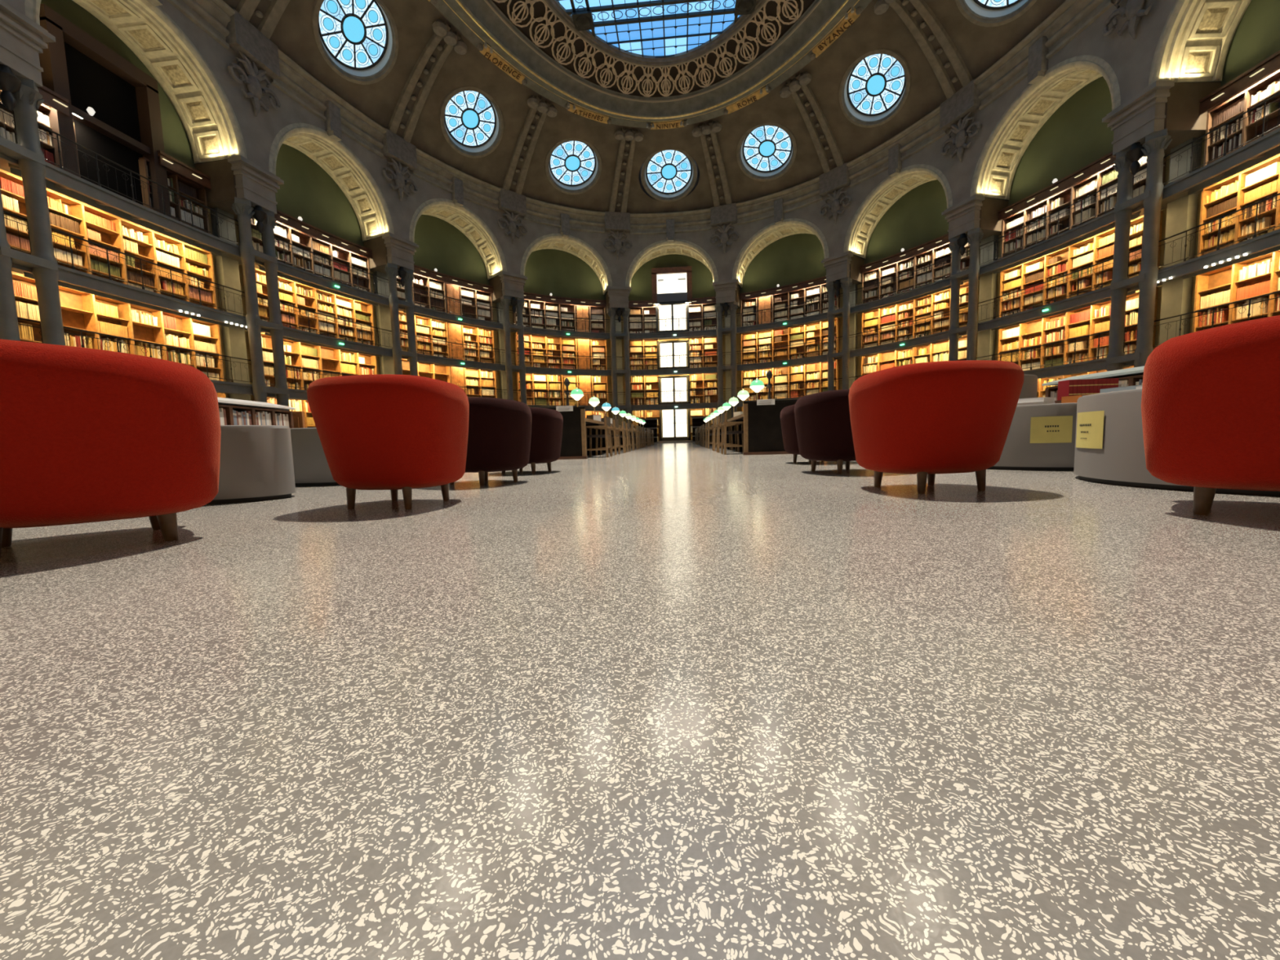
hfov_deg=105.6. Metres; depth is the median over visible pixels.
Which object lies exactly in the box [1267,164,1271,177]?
book
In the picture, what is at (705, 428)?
chair
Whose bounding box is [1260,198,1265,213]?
book
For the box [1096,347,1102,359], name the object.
book
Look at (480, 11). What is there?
trim
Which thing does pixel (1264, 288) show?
book
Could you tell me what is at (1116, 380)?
volume
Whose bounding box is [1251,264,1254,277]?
book
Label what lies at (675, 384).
door
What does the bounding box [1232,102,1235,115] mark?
book
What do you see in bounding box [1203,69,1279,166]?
bookcase
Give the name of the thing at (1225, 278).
bookcase
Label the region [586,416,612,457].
chair
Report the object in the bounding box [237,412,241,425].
book
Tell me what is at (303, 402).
bookcase
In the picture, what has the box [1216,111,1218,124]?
book
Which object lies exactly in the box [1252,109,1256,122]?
book
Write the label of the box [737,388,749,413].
reading lamp
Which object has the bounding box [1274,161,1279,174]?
book
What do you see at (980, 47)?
ceiling
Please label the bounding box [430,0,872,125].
trim
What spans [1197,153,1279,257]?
bookcase
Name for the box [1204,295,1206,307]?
book
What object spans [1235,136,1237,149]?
book
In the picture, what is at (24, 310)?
bookshelves
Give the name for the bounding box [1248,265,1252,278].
book
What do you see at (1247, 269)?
book
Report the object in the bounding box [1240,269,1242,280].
book
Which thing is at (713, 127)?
rib
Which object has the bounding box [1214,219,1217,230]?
book
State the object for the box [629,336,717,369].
bookcase
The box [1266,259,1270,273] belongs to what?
book
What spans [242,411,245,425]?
book
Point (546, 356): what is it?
gallery railing
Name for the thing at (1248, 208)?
book
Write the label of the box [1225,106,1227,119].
book
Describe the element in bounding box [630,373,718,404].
bookcase
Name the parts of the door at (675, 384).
pane, pane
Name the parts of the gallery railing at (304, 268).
post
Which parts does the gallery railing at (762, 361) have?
handrail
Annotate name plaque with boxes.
[427,0,437,4]
[477,43,527,85]
[564,103,612,124]
[648,119,687,129]
[723,86,771,115]
[809,6,862,59]
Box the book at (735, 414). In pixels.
[733,411,742,417]
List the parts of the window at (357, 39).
pane, pane, pane, pane, pane, hub pane, pane, pane, pane, pane, pane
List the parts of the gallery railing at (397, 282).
handrail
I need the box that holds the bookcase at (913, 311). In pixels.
[861,281,968,348]
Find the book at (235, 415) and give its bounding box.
[234,410,237,425]
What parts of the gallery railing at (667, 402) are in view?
handrail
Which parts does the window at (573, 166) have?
pane, pane, pane, pane, pane, hub pane, pane, pane, pane, pane, pane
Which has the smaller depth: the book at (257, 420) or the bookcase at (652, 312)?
the book at (257, 420)
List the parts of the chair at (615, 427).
leg, leg, leg, leg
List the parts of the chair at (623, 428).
leg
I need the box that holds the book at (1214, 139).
[1213,129,1217,143]
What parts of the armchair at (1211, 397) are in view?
leg, seat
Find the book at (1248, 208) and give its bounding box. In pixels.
[1247,206,1250,217]
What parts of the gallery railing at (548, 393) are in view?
rail, handrail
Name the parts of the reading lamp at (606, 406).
lamp shade, lamp shade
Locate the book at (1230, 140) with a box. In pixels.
[1228,138,1231,152]
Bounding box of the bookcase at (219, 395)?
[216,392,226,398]
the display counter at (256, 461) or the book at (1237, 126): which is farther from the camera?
the book at (1237, 126)
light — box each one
[9,167,222,256]
[23,271,228,326]
[86,106,95,115]
[258,266,377,306]
[264,332,382,356]
[403,310,496,330]
[406,359,498,371]
[524,333,607,339]
[525,372,608,376]
[629,335,716,340]
[630,372,717,376]
[739,319,827,333]
[744,360,827,370]
[857,281,963,313]
[857,336,961,356]
[991,290,1135,330]
[993,213,1140,274]
[1039,365,1131,378]
[1182,245,1279,279]
[1187,145,1279,195]
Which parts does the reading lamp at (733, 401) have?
lamp shade, lamp shade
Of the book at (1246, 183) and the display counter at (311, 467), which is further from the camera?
the book at (1246, 183)
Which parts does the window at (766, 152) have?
pane, pane, pane, pane, pane, hub pane, pane, pane, pane, pane, pane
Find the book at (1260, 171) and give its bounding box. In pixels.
[1257,168,1261,181]
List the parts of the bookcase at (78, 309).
shelf, shelf, shelf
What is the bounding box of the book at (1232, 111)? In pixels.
[1231,103,1233,116]
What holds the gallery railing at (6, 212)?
on the balcony at (68, 277)
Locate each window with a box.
[311,0,398,84]
[439,86,503,158]
[544,138,601,195]
[556,0,756,57]
[638,149,699,201]
[651,266,692,303]
[736,122,796,181]
[839,48,911,128]
[955,0,1036,26]
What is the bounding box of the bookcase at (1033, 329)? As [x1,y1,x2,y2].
[997,287,1158,368]
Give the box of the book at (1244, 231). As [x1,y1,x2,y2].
[1243,224,1249,235]
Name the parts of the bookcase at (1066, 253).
shelf, shelf, shelf, shelf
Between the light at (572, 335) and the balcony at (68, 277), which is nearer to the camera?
the balcony at (68, 277)
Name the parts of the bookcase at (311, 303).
shelf, shelf, shelf, shelf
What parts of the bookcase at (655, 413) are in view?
panel, panel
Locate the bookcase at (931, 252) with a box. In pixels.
[862,242,969,302]
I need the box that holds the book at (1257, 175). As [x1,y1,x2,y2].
[1256,170,1258,182]
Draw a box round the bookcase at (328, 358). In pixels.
[248,332,377,390]
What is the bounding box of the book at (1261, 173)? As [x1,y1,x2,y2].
[1260,168,1262,180]
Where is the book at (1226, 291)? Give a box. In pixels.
[1224,290,1227,302]
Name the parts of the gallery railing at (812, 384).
handrail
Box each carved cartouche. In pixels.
[227,50,280,116]
[382,156,417,201]
[497,209,527,244]
[603,230,631,259]
[709,222,738,253]
[819,186,851,224]
[940,111,981,162]
[1102,0,1152,39]
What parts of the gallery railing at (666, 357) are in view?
handrail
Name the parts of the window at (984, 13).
pane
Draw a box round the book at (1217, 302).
[1216,292,1219,305]
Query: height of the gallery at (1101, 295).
0.380 m
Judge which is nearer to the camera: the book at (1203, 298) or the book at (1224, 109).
the book at (1224, 109)
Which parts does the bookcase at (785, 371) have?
shelf, shelf, shelf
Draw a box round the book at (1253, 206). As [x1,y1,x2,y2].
[1251,204,1254,216]
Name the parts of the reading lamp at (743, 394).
lamp shade, lamp shade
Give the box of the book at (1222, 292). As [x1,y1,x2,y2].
[1220,291,1223,304]
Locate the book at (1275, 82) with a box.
[1272,80,1279,93]
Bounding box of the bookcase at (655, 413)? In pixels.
[631,408,717,442]
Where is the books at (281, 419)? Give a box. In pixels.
[218,379,1142,426]
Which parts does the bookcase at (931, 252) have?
shelf, shelf, shelf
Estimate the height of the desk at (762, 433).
0.980 m
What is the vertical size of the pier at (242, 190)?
10.660 m
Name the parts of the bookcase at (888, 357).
shelf, shelf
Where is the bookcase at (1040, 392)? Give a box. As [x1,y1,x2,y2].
[1036,364,1134,397]
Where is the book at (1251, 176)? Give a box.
[1250,173,1253,184]
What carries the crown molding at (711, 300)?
attached to the wall at (1167, 162)
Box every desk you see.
[547,406,647,459]
[704,400,797,455]
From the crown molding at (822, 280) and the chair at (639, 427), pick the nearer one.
the chair at (639, 427)
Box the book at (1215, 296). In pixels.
[1214,293,1217,305]
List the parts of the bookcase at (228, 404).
shelf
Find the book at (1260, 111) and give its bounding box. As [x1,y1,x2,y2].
[1257,106,1261,119]
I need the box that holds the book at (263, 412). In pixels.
[255,411,265,425]
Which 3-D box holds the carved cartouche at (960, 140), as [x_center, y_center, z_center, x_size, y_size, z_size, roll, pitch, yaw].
[14.424,-15.316,21.843,0.331,1.944,1.926,-3,5,-17]
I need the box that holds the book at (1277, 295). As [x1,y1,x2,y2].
[1275,293,1279,311]
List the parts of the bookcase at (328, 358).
shelf, shelf, shelf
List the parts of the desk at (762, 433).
corner post, panel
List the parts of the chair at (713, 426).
leg, leg, leg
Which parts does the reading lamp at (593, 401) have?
lamp shade, lamp shade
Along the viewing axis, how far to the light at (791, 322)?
31.70 m
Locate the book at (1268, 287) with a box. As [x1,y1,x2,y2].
[1266,280,1269,293]
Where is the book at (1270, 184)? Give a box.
[1268,182,1271,193]
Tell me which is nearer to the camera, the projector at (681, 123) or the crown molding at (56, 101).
the crown molding at (56, 101)
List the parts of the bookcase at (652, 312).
shelf, panel, shelf, shelf, shelf, panel, shelf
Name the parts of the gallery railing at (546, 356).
handrail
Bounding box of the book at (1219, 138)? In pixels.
[1217,127,1221,140]
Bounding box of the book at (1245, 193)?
[1243,192,1246,204]
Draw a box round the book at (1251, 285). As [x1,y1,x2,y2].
[1250,284,1253,297]
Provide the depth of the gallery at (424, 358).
28.02 m
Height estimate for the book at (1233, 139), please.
0.394 m
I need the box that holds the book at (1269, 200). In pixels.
[1267,195,1272,209]
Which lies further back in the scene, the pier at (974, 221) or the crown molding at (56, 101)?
the pier at (974, 221)
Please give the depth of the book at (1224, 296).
14.54 m
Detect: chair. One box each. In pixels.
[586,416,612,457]
[594,418,620,455]
[608,421,626,453]
[611,422,631,452]
[618,423,635,450]
[625,425,639,449]
[628,426,641,448]
[630,426,644,448]
[634,427,646,447]
[643,429,653,445]
[645,427,648,446]
[648,428,649,446]
[648,429,651,445]
[697,426,707,444]
[698,426,710,445]
[699,426,711,445]
[700,425,712,446]
[702,424,716,447]
[704,422,720,448]
[706,422,724,448]
[711,417,733,451]
[715,415,739,453]
[720,413,743,454]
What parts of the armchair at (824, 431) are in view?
leg, leg, leg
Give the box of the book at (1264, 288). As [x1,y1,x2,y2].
[1263,281,1266,293]
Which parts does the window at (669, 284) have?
pane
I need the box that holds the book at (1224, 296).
[1222,290,1225,303]
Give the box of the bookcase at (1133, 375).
[1041,365,1144,397]
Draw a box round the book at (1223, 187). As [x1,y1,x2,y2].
[1221,185,1225,197]
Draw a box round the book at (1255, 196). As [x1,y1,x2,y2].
[1253,188,1256,199]
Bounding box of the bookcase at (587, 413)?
[585,410,608,418]
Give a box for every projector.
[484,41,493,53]
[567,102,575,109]
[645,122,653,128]
[680,120,688,125]
[760,84,768,93]
[844,5,853,19]
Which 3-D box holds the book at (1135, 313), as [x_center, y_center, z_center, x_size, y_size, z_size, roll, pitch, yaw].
[17.539,-5.704,17.123,0.182,0.413,0.060,-2,5,-3]
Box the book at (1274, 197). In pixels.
[1272,196,1275,208]
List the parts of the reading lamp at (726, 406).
lamp shade, lamp shade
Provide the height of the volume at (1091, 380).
0.230 m
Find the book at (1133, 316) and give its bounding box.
[1132,311,1137,324]
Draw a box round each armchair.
[0,338,221,559]
[306,373,469,509]
[449,396,531,485]
[501,407,563,474]
[780,404,811,463]
[794,389,856,474]
[848,360,1024,493]
[1141,315,1279,515]
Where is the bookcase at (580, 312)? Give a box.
[511,298,606,333]
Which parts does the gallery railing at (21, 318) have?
post, post, handrail, post, post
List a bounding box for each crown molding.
[36,84,211,189]
[274,209,372,258]
[413,264,493,293]
[524,292,605,306]
[628,296,715,306]
[739,275,826,299]
[859,233,949,273]
[998,151,1115,221]
[1199,49,1279,115]
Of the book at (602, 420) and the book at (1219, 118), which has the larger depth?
the book at (1219, 118)
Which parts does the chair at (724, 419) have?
leg, leg, seat, armrest, leg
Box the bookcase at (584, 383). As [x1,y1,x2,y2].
[515,372,608,405]
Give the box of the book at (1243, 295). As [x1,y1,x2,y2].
[1242,286,1245,298]
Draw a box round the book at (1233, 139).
[1231,137,1234,151]
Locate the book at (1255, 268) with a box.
[1253,263,1256,276]
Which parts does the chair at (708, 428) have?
leg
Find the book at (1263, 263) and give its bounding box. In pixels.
[1261,262,1266,275]
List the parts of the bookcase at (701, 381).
shelf, shelf, panel, shelf, shelf, panel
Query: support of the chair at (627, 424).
on the floor
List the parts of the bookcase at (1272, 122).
shelf, shelf, shelf, panel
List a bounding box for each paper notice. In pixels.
[1030,415,1072,443]
[1075,410,1104,448]
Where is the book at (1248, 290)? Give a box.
[1247,285,1249,297]
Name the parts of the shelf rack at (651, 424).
shelf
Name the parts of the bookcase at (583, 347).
shelf, shelf, shelf, shelf, door, door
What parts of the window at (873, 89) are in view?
pane, pane, pane, pane, pane, hub pane, pane, pane, pane, pane, pane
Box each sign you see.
[555,405,573,411]
[756,399,774,404]
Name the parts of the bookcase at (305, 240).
panel, shelf, shelf, shelf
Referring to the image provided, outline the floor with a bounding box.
[0,442,1279,959]
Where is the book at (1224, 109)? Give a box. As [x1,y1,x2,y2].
[1222,107,1226,120]
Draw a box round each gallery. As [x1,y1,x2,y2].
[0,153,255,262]
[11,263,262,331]
[210,379,267,395]
[230,257,399,308]
[236,325,403,358]
[266,386,307,399]
[385,304,512,331]
[402,353,514,371]
[510,326,619,339]
[514,366,620,376]
[527,404,621,411]
[619,328,727,340]
[620,365,727,376]
[621,401,725,410]
[727,311,842,333]
[727,352,839,371]
[727,396,801,407]
[840,275,985,315]
[840,330,966,359]
[965,279,1172,334]
[967,199,1177,279]
[1022,352,1133,378]
[1137,228,1279,288]
[1142,128,1279,208]
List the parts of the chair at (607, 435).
leg, armrest, seat, leg, leg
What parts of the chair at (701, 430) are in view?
leg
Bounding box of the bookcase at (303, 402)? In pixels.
[253,396,315,427]
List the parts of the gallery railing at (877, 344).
handrail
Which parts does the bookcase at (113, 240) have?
shelf, shelf, shelf, shelf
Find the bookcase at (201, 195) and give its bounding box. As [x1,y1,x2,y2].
[0,102,209,233]
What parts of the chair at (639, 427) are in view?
leg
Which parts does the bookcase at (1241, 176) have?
shelf, shelf, shelf, shelf, panel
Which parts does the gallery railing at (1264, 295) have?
post, post, handrail, post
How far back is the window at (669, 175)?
30.69 m
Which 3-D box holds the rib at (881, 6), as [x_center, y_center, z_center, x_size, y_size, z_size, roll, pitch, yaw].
[12.017,-18.254,20.437,5.644,2.764,1.639,-4,6,-31]
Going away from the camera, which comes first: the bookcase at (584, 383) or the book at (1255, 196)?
the book at (1255, 196)
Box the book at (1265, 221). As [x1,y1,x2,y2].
[1262,217,1271,228]
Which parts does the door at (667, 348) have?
pane, pane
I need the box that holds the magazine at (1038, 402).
[1017,401,1055,405]
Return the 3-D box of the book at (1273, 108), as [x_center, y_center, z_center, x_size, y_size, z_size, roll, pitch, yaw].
[17.412,-10.204,13.345,0.200,0.301,0.038,-1,5,3]
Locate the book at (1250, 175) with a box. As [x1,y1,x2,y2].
[1248,173,1251,186]
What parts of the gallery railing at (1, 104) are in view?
post, post, post, post, post, post, post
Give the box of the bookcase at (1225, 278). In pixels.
[1191,250,1279,332]
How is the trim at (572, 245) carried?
attached to the wall at (1131, 60)
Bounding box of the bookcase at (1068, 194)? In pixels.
[1000,155,1166,257]
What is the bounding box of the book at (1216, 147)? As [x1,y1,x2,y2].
[1214,145,1222,158]
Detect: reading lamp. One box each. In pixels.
[570,386,583,407]
[588,395,599,414]
[601,401,611,416]
[611,406,619,418]
[619,409,626,421]
[625,413,631,419]
[630,414,635,424]
[710,412,715,417]
[713,409,719,416]
[717,405,724,422]
[722,401,730,417]
[728,395,738,417]
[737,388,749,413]
[750,377,764,399]
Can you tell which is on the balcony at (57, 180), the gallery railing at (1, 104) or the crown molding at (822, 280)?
the gallery railing at (1, 104)
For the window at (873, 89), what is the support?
attached to the ceiling
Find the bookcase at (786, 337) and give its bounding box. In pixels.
[741,317,839,364]
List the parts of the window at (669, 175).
pane, pane, pane, pane, pane, hub pane, pane, pane, pane, pane, pane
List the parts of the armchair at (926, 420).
leg, leg, seat, leg, leg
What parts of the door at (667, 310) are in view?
pane, pane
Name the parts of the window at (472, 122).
pane, pane, pane, pane, pane, hub pane, pane, pane, pane, pane, pane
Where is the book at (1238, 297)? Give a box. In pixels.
[1237,288,1239,300]
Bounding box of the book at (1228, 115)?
[1226,106,1229,119]
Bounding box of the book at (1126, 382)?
[1124,379,1128,386]
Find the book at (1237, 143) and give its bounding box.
[1236,135,1239,148]
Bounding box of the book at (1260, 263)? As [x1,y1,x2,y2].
[1257,262,1262,275]
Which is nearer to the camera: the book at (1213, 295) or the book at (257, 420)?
the book at (257, 420)
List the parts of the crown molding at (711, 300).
moulding, moulding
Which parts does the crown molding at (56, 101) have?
moulding, moulding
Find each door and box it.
[38,3,171,217]
[655,301,688,332]
[657,339,689,368]
[657,374,689,404]
[659,408,689,440]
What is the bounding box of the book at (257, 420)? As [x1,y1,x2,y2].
[255,412,258,425]
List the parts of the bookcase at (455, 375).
shelf, door, door, shelf, shelf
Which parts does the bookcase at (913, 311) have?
shelf, shelf, shelf, shelf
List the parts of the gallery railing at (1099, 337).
post, post, post, post, post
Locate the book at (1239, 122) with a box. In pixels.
[1237,117,1242,130]
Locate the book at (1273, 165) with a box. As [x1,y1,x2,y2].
[1271,163,1275,175]
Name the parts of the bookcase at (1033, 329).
shelf, shelf, shelf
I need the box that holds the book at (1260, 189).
[1259,186,1262,196]
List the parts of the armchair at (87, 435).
leg, leg, seat, leg, leg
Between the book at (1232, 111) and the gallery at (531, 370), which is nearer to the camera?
the book at (1232, 111)
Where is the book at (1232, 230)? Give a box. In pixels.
[1230,229,1233,239]
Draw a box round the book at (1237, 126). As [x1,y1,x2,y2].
[1235,119,1238,131]
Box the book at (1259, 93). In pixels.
[1257,90,1263,102]
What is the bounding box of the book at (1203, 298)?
[1202,296,1204,308]
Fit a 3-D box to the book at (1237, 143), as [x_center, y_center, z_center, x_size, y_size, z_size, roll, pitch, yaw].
[17.465,-9.806,14.100,0.200,0.368,0.054,-1,5,1]
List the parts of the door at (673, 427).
pane, pane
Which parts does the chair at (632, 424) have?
leg, leg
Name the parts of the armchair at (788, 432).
leg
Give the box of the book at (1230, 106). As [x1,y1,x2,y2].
[1228,104,1231,118]
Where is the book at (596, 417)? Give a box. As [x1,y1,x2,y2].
[586,414,600,421]
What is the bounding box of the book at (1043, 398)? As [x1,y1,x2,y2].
[1017,396,1054,403]
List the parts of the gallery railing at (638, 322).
handrail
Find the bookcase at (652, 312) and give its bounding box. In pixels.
[628,302,716,333]
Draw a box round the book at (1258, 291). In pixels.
[1257,283,1259,295]
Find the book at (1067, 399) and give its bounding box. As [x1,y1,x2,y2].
[1061,395,1085,403]
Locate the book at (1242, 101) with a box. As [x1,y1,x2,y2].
[1240,97,1243,111]
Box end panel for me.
[292,411,305,428]
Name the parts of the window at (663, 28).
pane, pane, pane, pane, pane, pane, pane, pane, pane, pane, pane, pane, pane, pane, pane, pane, pane, pane, pane, pane, pane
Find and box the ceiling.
[222,0,1066,213]
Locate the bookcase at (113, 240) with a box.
[0,168,217,309]
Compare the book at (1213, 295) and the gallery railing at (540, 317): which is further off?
the gallery railing at (540, 317)
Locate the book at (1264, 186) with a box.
[1263,184,1266,195]
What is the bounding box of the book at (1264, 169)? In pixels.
[1262,167,1265,179]
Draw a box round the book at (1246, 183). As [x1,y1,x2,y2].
[1244,175,1248,186]
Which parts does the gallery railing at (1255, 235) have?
post, post, handrail, post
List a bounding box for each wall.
[4,0,1176,286]
[40,0,1279,300]
[207,136,1205,437]
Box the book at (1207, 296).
[1205,295,1208,307]
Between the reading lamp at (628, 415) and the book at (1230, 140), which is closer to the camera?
the book at (1230, 140)
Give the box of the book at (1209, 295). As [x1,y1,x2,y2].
[1208,294,1210,306]
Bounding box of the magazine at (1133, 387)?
[1099,385,1142,393]
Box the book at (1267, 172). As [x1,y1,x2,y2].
[1266,165,1268,177]
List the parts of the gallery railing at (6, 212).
post, post, post, post, post, post, post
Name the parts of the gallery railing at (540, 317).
handrail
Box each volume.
[1057,379,1073,400]
[1072,379,1077,395]
[1076,379,1081,395]
[1080,379,1085,395]
[1084,378,1089,395]
[1088,378,1093,395]
[1093,378,1097,394]
[1097,378,1102,393]
[1102,378,1106,388]
[1106,378,1110,388]
[1110,377,1114,387]
[1114,377,1119,387]
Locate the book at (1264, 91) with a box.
[1262,89,1266,98]
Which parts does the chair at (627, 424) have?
leg, leg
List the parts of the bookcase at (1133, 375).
shelf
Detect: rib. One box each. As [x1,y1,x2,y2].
[235,0,290,39]
[386,18,466,142]
[502,95,557,194]
[608,128,644,213]
[691,119,732,206]
[779,71,844,173]
[873,0,973,98]
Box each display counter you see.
[206,425,295,504]
[290,427,338,486]
[986,402,1076,471]
[1018,374,1037,399]
[1073,388,1279,496]
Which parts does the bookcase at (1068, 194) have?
shelf, shelf, shelf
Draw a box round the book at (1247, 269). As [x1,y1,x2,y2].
[1244,268,1248,279]
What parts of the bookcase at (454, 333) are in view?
shelf, shelf, shelf, shelf, door, door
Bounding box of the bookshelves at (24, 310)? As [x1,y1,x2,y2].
[0,81,1279,441]
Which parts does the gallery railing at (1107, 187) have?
post, post, post, post, post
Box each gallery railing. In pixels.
[0,103,251,244]
[5,211,257,315]
[20,317,251,382]
[251,226,397,296]
[257,296,400,347]
[263,361,353,389]
[397,282,510,322]
[400,333,512,364]
[458,386,515,399]
[511,310,618,332]
[513,351,620,369]
[515,390,621,405]
[618,315,727,333]
[619,351,727,369]
[621,388,728,404]
[726,293,840,327]
[727,337,839,364]
[727,377,839,400]
[840,250,968,307]
[840,306,967,351]
[840,360,964,382]
[965,324,1137,369]
[967,247,1142,321]
[968,165,1146,264]
[1152,290,1279,346]
[1157,192,1279,267]
[1163,92,1279,184]
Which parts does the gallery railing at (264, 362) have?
post, rail, handrail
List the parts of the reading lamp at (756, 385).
lamp shade, lamp shade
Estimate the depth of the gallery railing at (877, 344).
25.61 m
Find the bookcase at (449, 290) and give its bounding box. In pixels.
[395,272,493,321]
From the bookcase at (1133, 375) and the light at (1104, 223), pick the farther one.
the light at (1104, 223)
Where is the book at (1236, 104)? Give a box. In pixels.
[1235,101,1237,114]
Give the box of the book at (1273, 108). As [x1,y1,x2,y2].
[1268,102,1278,114]
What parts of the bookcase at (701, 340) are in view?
shelf, shelf, shelf, panel, panel, shelf, shelf, shelf, shelf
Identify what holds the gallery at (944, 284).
attached to the wall at (1167, 162)
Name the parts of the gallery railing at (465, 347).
handrail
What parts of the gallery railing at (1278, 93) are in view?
post, post, post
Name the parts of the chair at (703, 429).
leg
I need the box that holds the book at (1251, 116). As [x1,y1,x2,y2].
[1249,111,1253,124]
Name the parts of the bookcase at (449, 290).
shelf, shelf, shelf, door, door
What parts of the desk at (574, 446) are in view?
panel, corner post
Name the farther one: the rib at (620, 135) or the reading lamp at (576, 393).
the rib at (620, 135)
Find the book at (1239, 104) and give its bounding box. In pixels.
[1238,98,1241,112]
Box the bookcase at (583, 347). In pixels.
[513,332,607,369]
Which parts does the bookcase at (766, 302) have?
door, door, shelf, shelf, shelf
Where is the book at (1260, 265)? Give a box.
[1258,264,1262,275]
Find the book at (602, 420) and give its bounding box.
[600,417,612,423]
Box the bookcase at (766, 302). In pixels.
[740,283,839,326]
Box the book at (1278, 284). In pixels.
[1277,277,1279,290]
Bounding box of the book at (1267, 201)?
[1265,196,1268,211]
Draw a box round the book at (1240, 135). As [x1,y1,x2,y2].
[1238,133,1241,147]
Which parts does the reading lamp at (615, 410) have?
lamp shade, lamp shade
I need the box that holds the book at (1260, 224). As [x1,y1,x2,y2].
[1259,218,1262,229]
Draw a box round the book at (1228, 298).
[1226,289,1229,302]
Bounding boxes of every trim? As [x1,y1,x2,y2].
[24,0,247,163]
[146,0,1048,241]
[166,0,1113,234]
[268,123,394,241]
[408,198,506,279]
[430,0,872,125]
[458,0,845,117]
[484,0,822,102]
[491,0,814,97]
[520,233,612,294]
[544,0,766,66]
[625,239,718,287]
[653,440,697,443]
[732,218,829,287]
[843,164,952,258]
[969,54,1120,199]
[1148,0,1251,85]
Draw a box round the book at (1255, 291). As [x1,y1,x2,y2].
[1253,284,1256,296]
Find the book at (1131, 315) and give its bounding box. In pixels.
[1129,311,1133,324]
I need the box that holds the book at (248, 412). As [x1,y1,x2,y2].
[246,411,251,425]
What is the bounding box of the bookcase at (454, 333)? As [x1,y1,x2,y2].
[398,310,495,363]
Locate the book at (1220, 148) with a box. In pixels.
[1217,146,1221,157]
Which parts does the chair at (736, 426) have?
leg, leg, leg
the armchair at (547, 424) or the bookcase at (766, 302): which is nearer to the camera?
the armchair at (547, 424)
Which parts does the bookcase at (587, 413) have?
door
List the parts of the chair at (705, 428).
leg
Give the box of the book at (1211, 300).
[1209,293,1212,306]
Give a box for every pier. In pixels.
[0,0,65,345]
[195,155,289,410]
[363,232,418,376]
[489,271,527,404]
[605,286,631,427]
[711,279,739,422]
[821,251,864,391]
[941,194,1008,360]
[1102,80,1220,371]
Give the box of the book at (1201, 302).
[1200,296,1203,308]
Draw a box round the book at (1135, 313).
[1133,311,1137,324]
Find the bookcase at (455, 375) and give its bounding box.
[401,358,497,398]
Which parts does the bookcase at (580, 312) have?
shelf, shelf, shelf, door, door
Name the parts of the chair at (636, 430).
leg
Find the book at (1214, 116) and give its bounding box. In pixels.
[1212,113,1215,127]
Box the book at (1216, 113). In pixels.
[1214,112,1217,125]
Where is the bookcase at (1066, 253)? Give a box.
[999,210,1163,317]
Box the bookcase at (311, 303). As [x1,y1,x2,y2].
[241,267,375,346]
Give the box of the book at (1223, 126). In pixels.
[1222,125,1226,138]
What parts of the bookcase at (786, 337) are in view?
shelf, shelf, shelf, shelf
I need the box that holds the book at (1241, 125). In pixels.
[1240,117,1243,128]
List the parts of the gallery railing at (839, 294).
handrail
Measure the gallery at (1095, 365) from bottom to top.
0.380 m
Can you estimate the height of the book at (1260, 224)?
0.287 m
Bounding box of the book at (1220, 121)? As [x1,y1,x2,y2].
[1219,109,1222,123]
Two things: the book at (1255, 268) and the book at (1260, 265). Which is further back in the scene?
the book at (1255, 268)
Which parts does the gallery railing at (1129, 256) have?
post, post, post, post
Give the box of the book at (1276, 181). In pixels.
[1274,179,1277,191]
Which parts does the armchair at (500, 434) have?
leg, leg, seat, leg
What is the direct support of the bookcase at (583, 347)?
on the gallery at (531, 370)
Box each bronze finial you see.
[564,377,569,405]
[765,369,772,399]
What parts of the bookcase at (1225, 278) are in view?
shelf, shelf, shelf, panel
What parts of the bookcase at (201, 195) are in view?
shelf, shelf, shelf, shelf, shelf, panel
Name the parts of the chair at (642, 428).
leg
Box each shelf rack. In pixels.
[638,417,657,443]
[692,417,710,441]
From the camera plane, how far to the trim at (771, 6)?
22.80 m
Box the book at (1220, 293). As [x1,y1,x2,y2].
[1218,292,1221,304]
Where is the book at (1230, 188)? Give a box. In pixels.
[1229,183,1231,193]
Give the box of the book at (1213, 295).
[1211,293,1215,306]
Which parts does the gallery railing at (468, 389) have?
handrail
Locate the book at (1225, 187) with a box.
[1223,185,1226,195]
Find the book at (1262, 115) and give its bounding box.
[1261,105,1266,117]
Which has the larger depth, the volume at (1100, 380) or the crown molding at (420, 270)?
the crown molding at (420, 270)
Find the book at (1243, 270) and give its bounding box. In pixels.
[1242,266,1248,279]
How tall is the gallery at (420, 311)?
0.380 m
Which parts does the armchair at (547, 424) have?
leg, leg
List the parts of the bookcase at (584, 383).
shelf, shelf, shelf, door, door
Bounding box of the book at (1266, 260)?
[1265,260,1267,273]
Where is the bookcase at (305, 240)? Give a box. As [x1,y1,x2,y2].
[237,220,371,292]
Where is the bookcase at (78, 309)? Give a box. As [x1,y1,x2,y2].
[11,271,224,381]
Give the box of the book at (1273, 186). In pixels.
[1272,180,1275,191]
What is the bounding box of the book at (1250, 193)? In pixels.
[1248,191,1251,201]
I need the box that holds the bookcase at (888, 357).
[861,334,967,375]
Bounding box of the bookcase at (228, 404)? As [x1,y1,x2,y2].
[217,397,295,428]
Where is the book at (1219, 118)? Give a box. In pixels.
[1217,111,1220,124]
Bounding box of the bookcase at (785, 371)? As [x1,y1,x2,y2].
[741,359,839,400]
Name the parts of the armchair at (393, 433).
leg, leg, seat, leg, leg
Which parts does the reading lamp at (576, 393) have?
lamp shade, lamp shade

